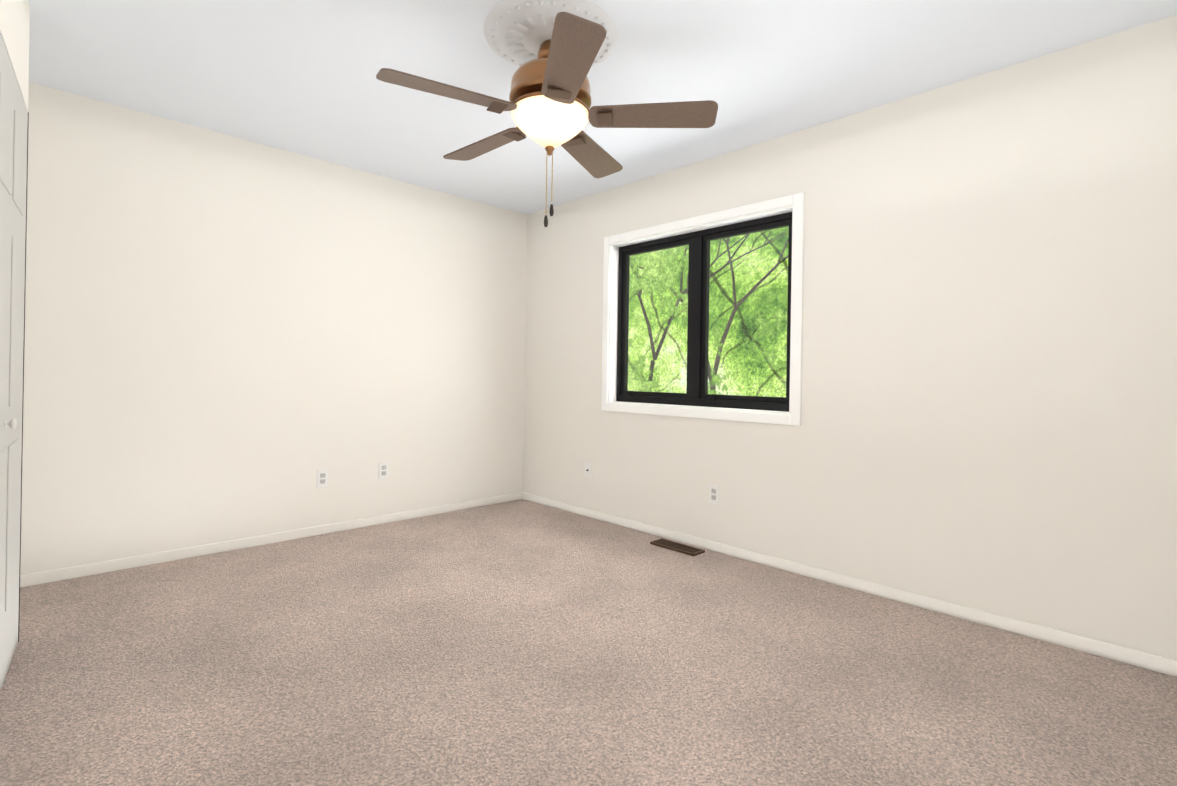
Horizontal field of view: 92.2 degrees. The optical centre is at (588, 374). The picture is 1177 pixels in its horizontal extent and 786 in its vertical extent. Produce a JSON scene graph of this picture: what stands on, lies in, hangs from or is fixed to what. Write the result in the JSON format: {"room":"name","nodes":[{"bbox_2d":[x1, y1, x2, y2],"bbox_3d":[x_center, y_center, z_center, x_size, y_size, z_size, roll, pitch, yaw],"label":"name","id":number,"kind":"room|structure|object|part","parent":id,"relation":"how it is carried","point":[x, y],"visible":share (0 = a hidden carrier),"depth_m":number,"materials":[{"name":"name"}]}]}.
{"room":"empty bedroom","nodes":[
{"label":"empty bedroom","id":0,"kind":"room"},
{"bbox_2d":[0,0,29,110],"bbox_3d":[-1.883,-1.205,1.830,0.035,0.394,0.864,1,0,-40],"label":"wall","id":1,"kind":"structure","parent":0,"point":[14,22],"depth_m":1.94,"materials":[{"name":"white paint"}]},
{"bbox_2d":[0,33,28,690],"bbox_3d":[-1.920,0.011,1.848,0.089,2.028,0.816,1,0,-40],"label":"door","id":2,"kind":"structure","parent":1,"relation":"in","point":[14,120],"depth_m":1.90,"materials":[{"name":"grey wood"}]},
{"bbox_2d":[20,82,526,574],"bbox_3d":[-1.729,-0.176,3.810,3.460,2.440,0.150,1,0,-44],"label":"wall","id":3,"kind":"structure","parent":0,"point":[228,337],"depth_m":3.37,"materials":[{"name":"white paint"}]},
{"bbox_2d":[20,492,521,587],"bbox_3d":[-1.696,1.014,3.746,3.148,0.060,0.012,1,0,-44],"label":"baseboard","id":4,"kind":"structure","parent":3,"relation":"attached to","point":[43,577],"depth_m":3.36,"materials":[{"name":"white paint"}]},
{"bbox_2d":[317,469,327,487],"bbox_3d":[-1.738,0.677,3.702,0.070,0.115,0.010,1,0,-44],"label":"electrical outlet","id":5,"kind":"object","parent":3,"relation":"attached to","point":[322,478],"visible":1,"depth_m":3.70,"materials":[{"name":"white plastic"}]},
{"bbox_2d":[379,462,388,478],"bbox_3d":[-1.443,0.674,3.990,0.070,0.115,0.010,1,0,-44],"label":"electrical outlet","id":6,"kind":"object","parent":3,"relation":"attached to","point":[383,470],"visible":1,"depth_m":3.99,"materials":[{"name":"white plastic"}]},
{"bbox_2d":[0,499,1176,785],"bbox_3d":[-0.142,1.118,2.164,3.460,0.100,4.750,1,0,-44],"label":"floor","id":7,"kind":"structure","parent":0,"point":[520,643],"depth_m":2.00,"materials":[{"name":"carpet"}]},
{"bbox_2d":[650,538,704,556],"bbox_3d":[0.551,1.073,3.529,0.120,0.016,0.335,1,0,-44],"label":"floor air vent","id":8,"kind":"object","parent":7,"relation":"on","point":[679,547],"visible":1,"depth_m":3.51,"materials":[{"name":"brown metal"}]},
{"bbox_2d":[28,0,1176,214],"bbox_3d":[-0.100,-1.422,2.168,3.460,0.100,4.750,1,0,-44],"label":"ceiling","id":9,"kind":"structure","parent":0,"point":[297,76],"depth_m":2.52,"materials":[{"name":"white paint"}]},
{"bbox_2d":[376,0,717,226],"bbox_3d":[-0.190,-0.986,2.321,1.292,0.772,1.258,1,0,-44],"label":"ceiling fan","id":10,"kind":"object","parent":9,"relation":"hanging from","point":[555,51],"visible":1,"depth_m":2.20,"materials":[{"name":"brown wood"}]},
{"bbox_3d":[-0.160,-0.764,2.302,0.041,0.328,0.041,1,0,-44],"label":"chain","id":11,"kind":"part","parent":10,"relation":"part of","materials":[{"name":"brown metal"}]},
{"bbox_3d":[-0.156,-0.994,2.302,0.316,0.144,0.316,1,0,-44],"label":"lamp shade","id":12,"kind":"part","parent":10,"relation":"part of","materials":[{"name":"beige glass"}]},
{"bbox_2d":[523,15,1176,659],"bbox_3d":[1.062,-0.131,3.322,0.150,2.440,4.450,1,0,-44],"label":"wall","id":13,"kind":"structure","parent":0,"point":[989,355],"depth_m":2.59,"materials":[{"name":"white paint"}]},
{"bbox_2d":[585,462,590,477],"bbox_3d":[-0.009,0.721,4.281,0.019,0.115,0.070,1,0,-44],"label":"wall plate","id":14,"kind":"object","parent":13,"relation":"attached to","point":[587,470],"visible":1,"depth_m":4.28,"materials":[{"name":"white plastic"}]},
{"bbox_2d":[601,192,804,425],"bbox_3d":[0.688,-0.367,3.688,0.151,1.278,1.518,1,0,-44],"label":"window","id":15,"kind":"structure","parent":13,"relation":"in","point":[696,393],"depth_m":3.67,"materials":[{"name":"black"}]},
{"bbox_2d":[709,484,718,503],"bbox_3d":[0.773,0.736,3.488,0.010,0.115,0.070,1,0,-44],"label":"electrical outlet","id":16,"kind":"object","parent":13,"relation":"attached to","point":[714,494],"visible":1,"depth_m":3.48,"materials":[{"name":"white plastic"}]},
{"bbox_2d":[522,492,1176,676],"bbox_3d":[0.985,1.058,3.264,0.012,0.060,4.450,1,0,-44],"label":"baseboard","id":17,"kind":"structure","parent":13,"relation":"attached to","point":[1152,662],"depth_m":2.69,"materials":[{"name":"white paint"}]},
{"label":"outside","id":18,"kind":"structure","parent":0,"visible":0},
{"bbox_2d":[628,226,788,396],"bbox_3d":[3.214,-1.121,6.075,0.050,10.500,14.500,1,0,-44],"label":"trees","id":19,"kind":"object","parent":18,"point":[723,310],"depth_m":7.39,"materials":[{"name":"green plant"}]},
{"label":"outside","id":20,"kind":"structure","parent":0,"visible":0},
{"bbox_2d":[632,231,788,392],"bbox_3d":[1.129,0.603,6.839,1.263,7.010,4.499,1,0,-44],"label":"branches","id":21,"kind":"object","parent":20,"point":[736,306],"depth_m":6.50,"materials":[{"name":"brown plant"}]}
]}

